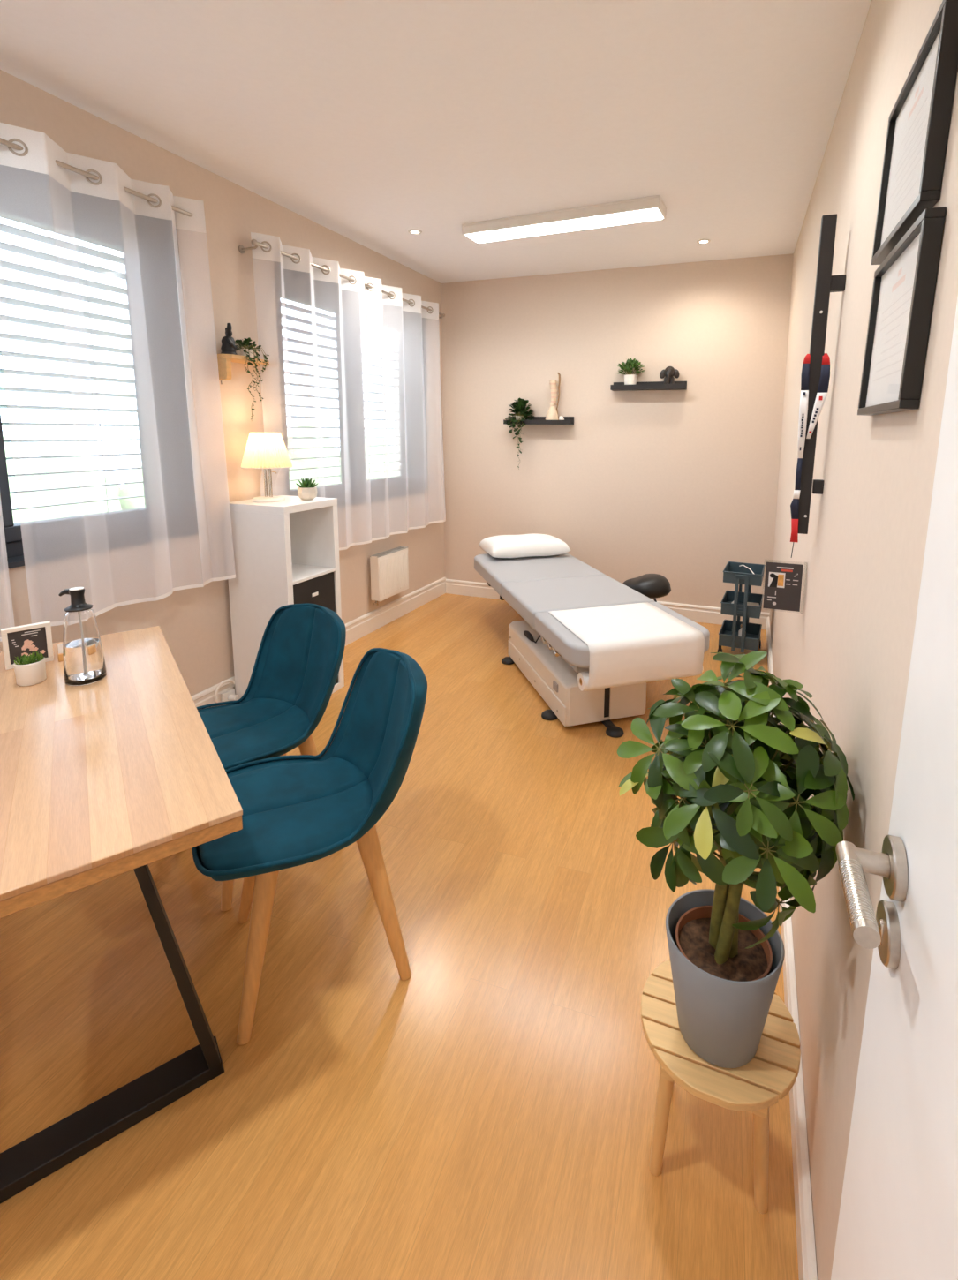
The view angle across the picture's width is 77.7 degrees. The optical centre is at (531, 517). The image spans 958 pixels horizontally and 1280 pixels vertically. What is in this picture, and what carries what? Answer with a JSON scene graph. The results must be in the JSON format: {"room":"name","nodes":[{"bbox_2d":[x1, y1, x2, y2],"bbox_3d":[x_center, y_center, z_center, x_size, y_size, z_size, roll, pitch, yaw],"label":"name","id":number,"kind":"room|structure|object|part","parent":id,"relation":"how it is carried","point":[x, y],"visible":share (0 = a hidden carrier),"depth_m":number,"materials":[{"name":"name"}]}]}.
{"room":"examination room","nodes":[
{"label":"examination room","id":0,"kind":"room"},
{"bbox_2d":[0,69,444,695],"bbox_3d":[-1.744,-0.306,2.782,0.300,2.609,4.964,4,9,20],"label":"wall","id":1,"kind":"structure","parent":0,"point":[195,623],"depth_m":2.93,"materials":[{"name":"beige paint"}]},
{"bbox_2d":[0,411,23,557],"bbox_3d":[-1.958,-0.525,2.032,0.158,1.415,1.580,4,9,20],"label":"window","id":2,"kind":"structure","parent":1,"relation":"in","point":[12,531],"depth_m":2.17,"materials":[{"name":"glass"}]},
{"bbox_2d":[0,350,18,510],"bbox_3d":[-2.084,-0.521,2.079,0.066,1.380,1.540,4,9,20],"label":"blind","id":3,"kind":"object","parent":2,"relation":"attached to","point":[2,388],"visible":0.02,"depth_m":2.28,"materials":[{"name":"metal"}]},
{"bbox_2d":[7,555,24,568],"bbox_3d":[-1.895,-0.521,2.010,0.112,1.415,1.580,4,9,20],"label":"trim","id":4,"kind":"structure","parent":1,"relation":"attached to","point":[15,561],"depth_m":2.13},
{"bbox_2d":[0,137,205,221],"bbox_3d":[-1.802,-1.203,1.849,0.114,0.054,1.755,4,9,20],"label":"curtain rod","id":5,"kind":"object","parent":1,"relation":"attached to","point":[3,141],"visible":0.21,"depth_m":2.18,"materials":[{"name":"silver metal"}]},
{"bbox_2d":[0,495,15,641],"bbox_3d":[-1.923,-0.375,1.529,0.082,1.704,0.872,4,9,20],"label":"sheer curtain","id":6,"kind":"object","parent":5,"relation":"hanging from","point":[6,611],"visible":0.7,"depth_m":1.99,"materials":[{"name":"white fabric"}]},
{"bbox_2d":[0,122,235,625],"bbox_3d":[-1.608,-0.495,2.388,0.082,1.709,0.862,4,9,20],"label":"sheer curtain","id":7,"kind":"object","parent":5,"relation":"hanging from","point":[108,342],"visible":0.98,"depth_m":2.29,"materials":[{"name":"white fabric"}]},
{"bbox_2d":[217,353,269,384],"bbox_3d":[-1.417,-0.730,2.989,0.125,0.141,0.385,4,9,20],"label":"wall shelf","id":8,"kind":"object","parent":1,"relation":"attached to","point":[224,361],"visible":0.59,"depth_m":2.81,"materials":[{"name":"brown wood"}]},
{"bbox_2d":[220,323,237,354],"bbox_3d":[-1.459,-0.856,2.850,0.073,0.149,0.087,-2,9,-20],"label":"figurine","id":9,"kind":"object","parent":8,"relation":"on","point":[228,342],"visible":0.91,"depth_m":2.83,"materials":[{"name":"black plastic"}]},
{"bbox_2d":[234,337,269,419],"bbox_3d":[-1.414,-0.690,2.962,0.159,0.415,0.166,4,9,20],"label":"trailing plant","id":10,"kind":"object","parent":8,"relation":"on","point":[249,349],"visible":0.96,"depth_m":2.93,"materials":[{"name":"green plant"}]},
{"bbox_3d":[-1.423,-0.818,2.960,0.060,0.042,0.060,4,9,20],"label":"pot","id":11,"kind":"part","parent":10,"relation":"part of","materials":[{"name":"white ceramic"}]},
{"bbox_2d":[191,576,445,709],"bbox_3d":[-1.607,0.923,2.907,0.017,0.142,4.964,4,9,20],"label":"baseboard","id":12,"kind":"structure","parent":1,"relation":"attached to","point":[358,628],"depth_m":4.28,"materials":[{"name":"white paint"}]},
{"bbox_2d":[238,239,444,318],"bbox_3d":[-1.073,-1.473,3.834,0.114,0.054,1.970,4,9,20],"label":"curtain rod","id":13,"kind":"object","parent":1,"relation":"attached to","point":[241,248],"visible":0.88,"depth_m":3.30,"materials":[{"name":"silver metal"}]},
{"bbox_2d":[250,232,371,550],"bbox_3d":[-1.234,-0.628,3.458,0.121,1.710,0.859,4,9,20],"label":"sheer curtain","id":14,"kind":"object","parent":13,"relation":"hanging from","point":[311,320],"visible":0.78,"depth_m":3.39,"materials":[{"name":"white fabric"}]},
{"bbox_2d":[364,276,445,541],"bbox_3d":[-0.891,-0.752,4.340,0.082,1.713,1.045,4,9,20],"label":"sheer curtain","id":15,"kind":"object","parent":13,"relation":"hanging from","point":[407,485],"visible":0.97,"depth_m":4.26,"materials":[{"name":"white fabric"}]},
{"bbox_2d":[369,546,408,605],"bbox_3d":[-1.034,0.420,4.290,0.101,0.355,0.397,4,9,20],"label":"radiator","id":16,"kind":"object","parent":1,"relation":"attached to","point":[389,568],"visible":1,"depth_m":4.21,"materials":[{"name":"white metal"}]},
{"bbox_2d":[369,546,408,557],"bbox_3d":[-1.020,0.249,4.267,0.068,0.010,0.385,4,9,20],"label":"grille","id":17,"kind":"object","parent":16,"relation":"attached to","point":[399,550],"depth_m":4.26,"materials":[{"name":"white metal"}]},
{"bbox_3d":[-1.018,0.407,4.289,0.071,0.312,0.373,4,9,20],"label":"panel","id":18,"kind":"part","parent":16,"relation":"part of","materials":[{"name":"white paint"}]},
{"bbox_2d":[0,593,798,1279],"bbox_3d":[-0.313,1.102,2.467,3.365,0.060,5.184,4,9,20],"label":"floor","id":19,"kind":"structure","parent":0,"point":[486,1112],"depth_m":1.37,"materials":[{"name":"brown wood"}]},
{"bbox_2d":[0,625,242,1204],"bbox_3d":[-1.208,0.848,1.383,0.760,0.740,1.257,-6,10,-37],"label":"desk","id":20,"kind":"object","parent":19,"relation":"on","point":[123,771],"visible":0.84,"depth_m":1.19,"materials":[{"name":"brown wood"}]},
{"bbox_2d":[0,620,53,670],"bbox_3d":[-1.457,0.362,1.711,0.107,0.124,0.091,-7,11,-43],"label":"photo frame","id":21,"kind":"object","parent":20,"relation":"on","point":[18,641],"visible":0.91,"depth_m":1.68,"materials":[{"name":"white wood"}]},
{"bbox_2d":[7,626,48,664],"bbox_3d":[-1.437,0.365,1.690,0.083,0.099,0.020,-7,11,-43],"label":"print","id":22,"kind":"object","parent":21,"relation":"attached to","point":[21,641],"depth_m":1.68},
{"bbox_2d":[13,651,46,685],"bbox_3d":[-1.340,0.403,1.588,0.070,0.078,0.071,4,9,20],"label":"pot","id":23,"kind":"object","parent":20,"relation":"on","point":[29,670],"visible":1,"depth_m":1.57,"materials":[{"name":"white ceramic"}]},
{"bbox_2d":[57,643,63,662],"bbox_3d":[-1.370,0.393,1.746,0.044,0.052,0.024,-7,11,-42],"label":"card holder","id":24,"kind":"object","parent":20,"relation":"on","point":[60,654],"visible":0.44,"depth_m":1.73,"materials":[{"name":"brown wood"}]},
{"bbox_2d":[58,587,106,685],"bbox_3d":[-1.208,0.315,1.589,0.094,0.256,0.092,1,8,0],"label":"dispenser","id":25,"kind":"object","parent":20,"relation":"on","point":[84,660],"visible":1,"depth_m":1.56,"materials":[{"name":"clear glass"}]},
{"bbox_3d":[-0.976,0.914,1.087,0.691,0.699,0.075,-6,10,-37],"label":"leg frame","id":26,"kind":"part","parent":20,"relation":"part of","materials":[{"name":"black metal"}]},
{"bbox_2d":[214,678,238,706],"bbox_3d":[-1.536,0.900,2.978,0.059,0.164,0.129,4,9,20],"label":"power cable","id":27,"kind":"object","parent":19,"relation":"on","point":[229,695],"visible":0.67,"depth_m":2.99,"materials":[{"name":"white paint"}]},
{"bbox_2d":[196,603,346,911],"bbox_3d":[-0.918,0.737,1.982,0.482,0.797,0.579,6,10,34],"label":"upholstered chair","id":28,"kind":"object","parent":19,"relation":"on","point":[288,693],"visible":0.73,"depth_m":2.05,"materials":[{"name":"teal fabric"}]},
{"bbox_3d":[-0.909,0.956,1.799,0.050,0.417,0.151,0,8,-5],"label":"leg","id":29,"kind":"part","parent":28,"relation":"part of","materials":[{"name":"brown wood"}]},
{"bbox_2d":[199,698,309,766],"bbox_3d":[-0.954,0.690,1.919,0.427,0.041,0.442,8,11,41],"label":"seat cushion","id":30,"kind":"object","parent":28,"relation":"on","point":[241,729],"depth_m":1.94,"materials":[{"name":"teal fabric"}]},
{"bbox_2d":[252,606,338,722],"bbox_3d":[-0.818,0.506,2.092,0.376,0.349,0.191,6,10,34],"label":"backrest cushion","id":31,"kind":"object","parent":28,"relation":"on","point":[295,660],"depth_m":2.12,"materials":[{"name":"teal fabric"}]},
{"bbox_3d":[-0.716,0.926,2.015,0.151,0.417,0.050,0,8,-2],"label":"leg","id":32,"kind":"part","parent":28,"relation":"part of","materials":[{"name":"brown wood"}]},
{"bbox_2d":[227,495,344,700],"bbox_3d":[-1.281,0.436,3.108,0.373,1.055,0.390,4,9,20],"label":"bookcase","id":33,"kind":"object","parent":19,"relation":"on","point":[277,546],"visible":0.5,"depth_m":2.94,"materials":[{"name":"white paint"}]},
{"bbox_3d":[-1.341,0.477,2.946,0.373,1.019,0.036,4,9,20],"label":"panel","id":34,"kind":"part","parent":33,"relation":"part of","materials":[{"name":"white paint"}]},
{"bbox_2d":[240,432,293,502],"bbox_3d":[-1.333,-0.254,2.986,0.243,0.345,0.241,4,9,20],"label":"table lamp","id":35,"kind":"object","parent":33,"relation":"on","point":[266,451],"visible":1,"depth_m":2.91,"materials":[{"name":"white fabric"}]},
{"bbox_3d":[-1.333,-0.339,2.974,0.243,0.172,0.241,4,9,20],"label":"lamp shade","id":36,"kind":"part","parent":35,"relation":"part of","materials":[{"name":"white fabric"}]},
{"bbox_3d":[-1.333,-0.190,2.995,0.033,0.175,0.041,-5,10,-36],"label":"stem","id":37,"kind":"part","parent":35,"relation":"part of","materials":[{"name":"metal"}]},
{"bbox_3d":[-1.276,-0.068,3.034,0.373,0.036,0.390,4,9,20],"label":"panel","id":38,"kind":"part","parent":33,"relation":"part of","materials":[{"name":"white paint"}]},
{"bbox_2d":[295,478,318,500],"bbox_3d":[-1.161,-0.147,3.067,0.110,0.113,0.111,4,9,20],"label":"succulent","id":39,"kind":"object","parent":33,"relation":"on","point":[307,491],"visible":1,"depth_m":3.04,"materials":[{"name":"plant"}]},
{"bbox_2d":[297,486,317,500],"bbox_3d":[-1.161,-0.124,3.070,0.097,0.066,0.098,4,9,20],"label":"pot","id":40,"kind":"object","parent":33,"relation":"on","point":[304,493],"depth_m":3.03,"materials":[{"name":"white ceramic"}]},
{"bbox_3d":[-1.279,0.290,3.087,0.373,0.016,0.318,4,9,20],"label":"shelf","id":41,"kind":"part","parent":33,"relation":"part of","materials":[{"name":"white paint"}]},
{"bbox_2d":[293,572,335,612],"bbox_3d":[-1.271,0.455,3.107,0.345,0.306,0.310,4,9,20],"label":"storage box","id":42,"kind":"object","parent":33,"relation":"on","point":[320,591],"visible":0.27,"depth_m":3.06,"materials":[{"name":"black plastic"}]},
{"bbox_3d":[-1.220,0.430,3.275,0.373,1.019,0.036,4,9,20],"label":"panel","id":43,"kind":"part","parent":33,"relation":"part of","materials":[{"name":"white paint"}]},
{"bbox_3d":[-1.286,0.940,3.182,0.373,0.036,0.318,4,9,20],"label":"panel","id":44,"kind":"part","parent":33,"relation":"part of","materials":[{"name":"white paint"}]},
{"bbox_2d":[191,647,427,1045],"bbox_3d":[-0.575,0.800,1.577,0.592,0.795,0.486,-3,9,-26],"label":"upholstered chair","id":45,"kind":"object","parent":19,"relation":"on","point":[298,809],"visible":0.87,"depth_m":1.53,"materials":[{"name":"teal fabric"}]},
{"bbox_3d":[-0.779,0.975,1.678,0.151,0.417,0.050,4,9,21],"label":"leg","id":46,"kind":"part","parent":45,"relation":"part of","materials":[{"name":"brown wood"}]},
{"bbox_3d":[-0.649,1.014,1.417,0.123,0.417,0.115,-3,9,-26],"label":"leg","id":47,"kind":"part","parent":45,"relation":"part of","materials":[{"name":"brown wood"}]},
{"bbox_2d":[199,757,372,871],"bbox_3d":[-0.630,0.748,1.541,0.442,0.041,0.427,-3,9,-26],"label":"seat cushion","id":48,"kind":"object","parent":45,"relation":"on","point":[300,806],"depth_m":1.51,"materials":[{"name":"teal fabric"}]},
{"bbox_2d":[331,651,414,809],"bbox_3d":[-0.429,0.574,1.649,0.191,0.349,0.376,-5,10,-33],"label":"backrest cushion","id":49,"kind":"object","parent":45,"relation":"on","point":[365,745],"depth_m":1.67,"materials":[{"name":"teal fabric"}]},
{"bbox_3d":[-0.388,0.999,1.542,0.151,0.417,0.050,4,9,21],"label":"leg","id":50,"kind":"part","parent":45,"relation":"part of","materials":[{"name":"brown wood"}]},
{"bbox_2d":[474,552,709,737],"bbox_3d":[0.202,0.651,3.654,0.750,0.499,2.014,-2,9,-18],"label":"table","id":51,"kind":"object","parent":19,"relation":"on","point":[533,586],"visible":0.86,"depth_m":3.24,"materials":[{"name":"white leather"}]},
{"bbox_2d":[479,533,570,557],"bbox_3d":[-0.058,0.209,4.463,0.600,0.136,0.400,-2,9,-18],"label":"pillow","id":52,"kind":"object","parent":51,"relation":"on","point":[534,544],"visible":1,"depth_m":4.32,"materials":[{"name":"white fabric"}]},
{"bbox_2d":[523,630,541,643],"bbox_3d":[0.010,0.648,3.359,0.041,0.116,0.239,-4,9,-26],"label":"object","id":53,"kind":"object","parent":51,"relation":"on","point":[527,634],"visible":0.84,"depth_m":3.38,"materials":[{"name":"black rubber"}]},
{"bbox_2d":[474,552,605,596],"bbox_3d":[0.025,0.377,4.186,0.730,0.113,0.825,-2,9,-18],"label":"cushion","id":54,"kind":"object","parent":51,"relation":"on","point":[496,571],"depth_m":4.04,"materials":[{"name":"grey fabric"}]},
{"bbox_2d":[552,680,557,692],"bbox_3d":[0.119,0.837,2.929,0.012,0.040,0.055,-2,9,-18],"label":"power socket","id":55,"kind":"object","parent":51,"relation":"attached to","point":[554,682],"depth_m":2.92,"materials":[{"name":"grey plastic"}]},
{"bbox_2d":[501,575,655,628],"bbox_3d":[0.255,0.485,3.505,0.730,0.101,0.632,-2,9,-18],"label":"cushion","id":56,"kind":"object","parent":51,"relation":"on","point":[528,598],"depth_m":3.44,"materials":[{"name":"grey fabric"}]},
{"bbox_2d":[534,602,709,691],"bbox_3d":[0.448,0.625,2.937,0.622,0.224,0.535,-2,9,-18],"label":"towel","id":57,"kind":"object","parent":51,"relation":"on","point":[636,643],"visible":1,"depth_m":2.74,"materials":[{"name":"white fabric"}]},
{"bbox_2d":[623,573,670,602],"bbox_3d":[0.747,0.624,3.838,0.459,0.511,0.439,4,9,22],"label":"stool","id":58,"kind":"object","parent":19,"relation":"on","point":[653,586],"visible":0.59,"depth_m":3.72,"materials":[{"name":"leather"}]},
{"bbox_2d":[640,958,800,1213],"bbox_3d":[0.362,1.121,1.175,0.295,0.291,0.290,4,9,21],"label":"stool","id":59,"kind":"object","parent":19,"relation":"on","point":[757,1085],"visible":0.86,"depth_m":1.08,"materials":[{"name":"brown wood"}]},
{"bbox_3d":[0.249,1.135,1.127,0.041,0.274,0.027,6,10,34],"label":"leg","id":60,"kind":"part","parent":59,"relation":"part of","materials":[{"name":"brown wood"}]},
{"bbox_2d":[617,650,854,1068],"bbox_3d":[0.372,0.609,1.078,0.393,0.750,0.378,-6,11,-39],"label":"potted plant","id":61,"kind":"object","parent":59,"relation":"on","point":[738,800],"visible":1,"depth_m":1.00,"materials":[{"name":"green plant"}]},
{"bbox_3d":[0.356,0.870,1.115,0.172,0.158,0.172,4,9,20],"label":"nursery pot","id":62,"kind":"part","parent":61,"relation":"part of","materials":[{"name":"brown plastic"}]},
{"bbox_3d":[0.356,0.875,1.116,0.210,0.212,0.210,4,9,20],"label":"pot","id":63,"kind":"part","parent":61,"relation":"part of","materials":[{"name":"grey plastic"}]},
{"bbox_3d":[0.384,0.461,1.053,0.287,0.379,0.312,7,11,39],"label":"stem","id":64,"kind":"part","parent":61,"relation":"part of","materials":[{"name":"green plant"}]},
{"bbox_3d":[0.415,1.144,1.073,0.050,0.275,0.027,-5,10,-32],"label":"leg","id":65,"kind":"part","parent":59,"relation":"part of","materials":[{"name":"brown wood"}]},
{"bbox_2d":[716,561,765,652],"bbox_3d":[1.357,0.602,3.816,0.248,0.570,0.351,4,9,24],"label":"trolley","id":66,"kind":"object","parent":19,"relation":"on","point":[749,639],"visible":0.9,"depth_m":3.70,"materials":[{"name":"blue metal"}]},
{"bbox_3d":[1.262,0.595,3.670,0.020,0.485,0.012,4,9,24],"label":"post","id":67,"kind":"part","parent":66,"relation":"part of","materials":[{"name":"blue metal"}]},
{"bbox_3d":[1.397,0.553,3.969,0.020,0.485,0.012,4,9,24],"label":"post","id":68,"kind":"part","parent":66,"relation":"part of","materials":[{"name":"blue metal"}]},
{"bbox_2d":[737,624,742,636],"bbox_3d":[1.344,0.743,3.782,0.042,0.118,0.042,4,9,20],"label":"spray bottle","id":69,"kind":"object","parent":66,"relation":"in","point":[740,629],"visible":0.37,"depth_m":3.77,"materials":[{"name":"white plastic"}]},
{"bbox_2d":[718,619,761,650],"bbox_3d":[1.353,0.759,3.835,0.242,0.078,0.319,4,9,24],"label":"tray","id":70,"kind":"object","parent":66,"relation":"on","point":[750,640],"depth_m":3.74,"materials":[{"name":"blue metal"}]},
{"bbox_2d":[720,590,763,618],"bbox_3d":[1.355,0.557,3.805,0.237,0.076,0.319,4,9,24],"label":"tray","id":71,"kind":"object","parent":66,"relation":"on","point":[739,607],"depth_m":3.70,"materials":[{"name":"blue metal"}]},
{"bbox_2d":[722,561,765,586],"bbox_3d":[1.357,0.357,3.776,0.232,0.072,0.319,4,9,24],"label":"tray","id":72,"kind":"object","parent":66,"relation":"on","point":[733,573],"depth_m":3.67,"materials":[{"name":"blue metal"}]},
{"bbox_3d":[1.314,0.599,3.648,0.020,0.485,0.012,4,9,24],"label":"post","id":73,"kind":"part","parent":66,"relation":"part of","materials":[{"name":"blue metal"}]},
{"bbox_3d":[1.448,0.557,3.946,0.020,0.485,0.012,4,9,24],"label":"post","id":74,"kind":"part","parent":66,"relation":"part of","materials":[{"name":"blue metal"}]},
{"bbox_2d":[746,602,759,606],"bbox_3d":[1.418,0.577,3.802,0.080,0.030,0.120,4,9,20],"label":"pack","id":75,"kind":"object","parent":66,"relation":"in","point":[748,603],"visible":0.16,"depth_m":3.81},
{"bbox_2d":[0,0,871,283],"bbox_3d":[-0.288,-1.539,2.082,3.365,0.060,5.184,4,9,20],"label":"ceiling","id":76,"kind":"structure","parent":0,"point":[372,123],"depth_m":2.18,"materials":[{"name":"paint"}]},
{"bbox_2d":[407,228,421,233],"bbox_3d":[-0.705,-1.729,3.585,0.084,0.006,0.084,4,9,20],"label":"recessed light","id":77,"kind":"object","parent":76,"relation":"in","point":[412,230],"visible":1,"depth_m":3.58,"materials":[{"name":"white plastic"}]},
{"bbox_2d":[461,195,666,243],"bbox_3d":[0.159,-1.653,3.313,1.150,0.062,0.184,4,9,23],"label":"ceiling light","id":78,"kind":"object","parent":76,"relation":"attached to","point":[652,207],"visible":1,"depth_m":3.24,"materials":[{"name":"white plastic"}]},
{"bbox_2d":[465,208,662,242],"bbox_3d":[0.158,-1.644,3.314,1.120,0.044,0.158,4,9,23],"label":"diffuser","id":79,"kind":"object","parent":78,"relation":"attached to","point":[567,220],"depth_m":3.27,"materials":[{"name":"white plastic"}]},
{"bbox_2d":[696,239,710,243],"bbox_3d":[1.081,-1.731,3.716,0.084,0.006,0.084,4,9,20],"label":"recessed light","id":80,"kind":"object","parent":76,"relation":"in","point":[700,241],"visible":1,"depth_m":3.71,"materials":[{"name":"white plastic"}]},
{"bbox_2d":[440,253,793,612],"bbox_3d":[0.566,-0.554,4.630,3.365,2.609,0.120,4,9,20],"label":"wall","id":81,"kind":"structure","parent":0,"point":[677,485],"depth_m":4.49,"materials":[{"name":"beige paint"}]},
{"bbox_2d":[503,416,573,424],"bbox_3d":[0.055,-0.762,4.663,0.552,0.062,0.112,4,9,20],"label":"ledge","id":82,"kind":"object","parent":81,"relation":"attached to","point":[535,420],"visible":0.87,"depth_m":4.62,"materials":[{"name":"black wood"}]},
{"bbox_2d":[504,397,534,469],"bbox_3d":[-0.089,-0.666,4.712,0.232,0.565,0.199,4,9,20],"label":"ivy plant","id":83,"kind":"object","parent":82,"relation":"on","point":[519,406],"visible":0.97,"depth_m":4.67,"materials":[{"name":"green plant"}]},
{"bbox_3d":[-0.100,-0.644,4.706,0.140,0.523,0.127,5,10,29],"label":"stem","id":84,"kind":"part","parent":83,"relation":"part of","materials":[{"name":"green plant"}]},
{"bbox_2d":[545,372,564,420],"bbox_3d":[0.183,-0.927,4.594,0.158,0.389,0.076,4,9,20],"label":"model","id":85,"kind":"object","parent":82,"relation":"on","point":[552,414],"visible":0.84,"depth_m":4.59},
{"bbox_3d":[0.209,-0.935,4.590,0.034,0.371,0.024,4,9,20],"label":"spinal cord","id":86,"kind":"part","parent":85,"relation":"part of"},
{"bbox_2d":[445,579,768,629],"bbox_3d":[0.491,0.682,4.760,2.640,0.125,0.017,4,9,20],"label":"baseboard","id":87,"kind":"structure","parent":81,"relation":"attached to","point":[699,613],"depth_m":4.51,"materials":[{"name":"white paint"}]},
{"bbox_2d":[609,381,686,391],"bbox_3d":[0.857,-0.966,4.340,0.539,0.062,0.112,4,9,20],"label":"ledge","id":88,"kind":"object","parent":81,"relation":"attached to","point":[645,385],"visible":1,"depth_m":4.31,"materials":[{"name":"black wood"}]},
{"bbox_2d":[616,357,645,384],"bbox_3d":[0.737,-1.064,4.371,0.212,0.224,0.142,4,9,20],"label":"leafy plant","id":89,"kind":"object","parent":88,"relation":"on","point":[629,379],"visible":0.98,"depth_m":4.35,"materials":[{"name":"green plant"}]},
{"bbox_3d":[0.732,-1.002,4.378,0.100,0.098,0.100,4,9,20],"label":"pot","id":90,"kind":"part","parent":89,"relation":"part of","materials":[{"name":"white ceramic"}]},
{"bbox_3d":[0.736,-1.081,4.369,0.140,0.125,0.063,4,9,20],"label":"stem","id":91,"kind":"part","parent":89,"relation":"part of","materials":[{"name":"green plant"}]},
{"bbox_3d":[0.874,-0.978,4.385,0.539,0.052,0.012,4,9,20],"label":"rail","id":92,"kind":"part","parent":88,"relation":"part of","materials":[{"name":"black wood"}]},
{"bbox_2d":[659,366,678,383],"bbox_3d":[0.997,-1.013,4.279,0.090,0.157,0.113,-5,10,-32],"label":"elephant figurine","id":93,"kind":"object","parent":88,"relation":"on","point":[669,372],"visible":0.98,"depth_m":4.26,"materials":[{"name":"grey stone"}]},
{"bbox_2d":[768,0,957,1279],"bbox_3d":[1.062,-0.132,1.775,0.457,2.609,4.964,4,9,20],"label":"wall","id":94,"kind":"structure","parent":0,"point":[848,644],"depth_m":1.16,"materials":[{"name":"beige paint"}]},
{"bbox_2d":[762,561,803,611],"bbox_3d":[0.865,0.236,2.031,0.134,0.178,0.016,4,9,20],"label":"poster","id":95,"kind":"object","parent":94,"relation":"attached to","point":[782,581],"visible":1,"depth_m":2.03,"materials":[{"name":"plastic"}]},
{"bbox_2d":[768,572,777,587],"bbox_3d":[0.832,0.216,2.034,0.027,0.048,0.001,4,9,20],"label":"photo","id":96,"kind":"object","parent":95,"relation":"attached to","point":[772,576],"depth_m":2.03},
{"bbox_2d":[768,572,785,587],"bbox_3d":[0.841,0.215,2.031,0.052,0.052,0.001,4,9,20],"label":"print","id":97,"kind":"object","parent":95,"relation":"attached to","point":[775,579],"depth_m":2.03},
{"bbox_2d":[767,566,798,605],"bbox_3d":[0.861,0.238,2.027,0.094,0.136,0.001,4,9,20],"label":"print","id":98,"kind":"object","parent":95,"relation":"attached to","point":[782,582],"depth_m":2.03},
{"bbox_2d":[765,617,817,1279],"bbox_3d":[0.850,1.098,2.018,0.017,0.100,4.946,4,9,20],"label":"baseboard","id":99,"kind":"structure","parent":94,"relation":"attached to","point":[805,1239],"depth_m":1.13,"materials":[{"name":"white paint"}]},
{"bbox_2d":[798,213,845,534],"bbox_3d":[0.849,-0.401,1.737,0.085,0.912,0.028,4,9,20],"label":"wall rack","id":100,"kind":"object","parent":94,"relation":"attached to","point":[825,282],"visible":0.98,"depth_m":1.72,"materials":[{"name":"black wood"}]},
{"bbox_2d":[790,353,829,557],"bbox_3d":[0.822,-0.176,1.759,0.081,0.606,0.024,4,9,20],"label":"lanyard","id":101,"kind":"object","parent":100,"relation":"hanging from","point":[824,375],"visible":1,"depth_m":1.74,"materials":[{"name":"fabric"}]},
{"bbox_2d":[830,296,957,1279],"bbox_3d":[0.207,0.367,0.192,0.104,2.038,0.842,4,9,20],"label":"door","id":102,"kind":"structure","parent":94,"relation":"in","point":[898,1216],"depth_m":0.49,"materials":[{"name":"white paint"}]},
{"bbox_3d":[0.291,0.321,0.505,0.046,0.019,0.104,4,9,20],"label":"lever handle","id":103,"kind":"part","parent":102,"relation":"part of","materials":[{"name":"silver metal"}]},
{"bbox_2d":[857,206,946,415],"bbox_3d":[0.607,-0.313,0.992,0.034,0.273,0.345,3,9,19],"label":"frame","id":104,"kind":"object","parent":94,"relation":"attached to","point":[904,283],"visible":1,"depth_m":0.93,"materials":[{"name":"black wood"}]},
{"bbox_2d":[870,0,957,264],"bbox_3d":[0.634,-0.611,0.991,0.026,0.270,0.350,5,9,19],"label":"frame","id":105,"kind":"object","parent":94,"relation":"attached to","point":[918,125],"visible":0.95,"depth_m":0.93,"materials":[{"name":"black wood"}]}
]}

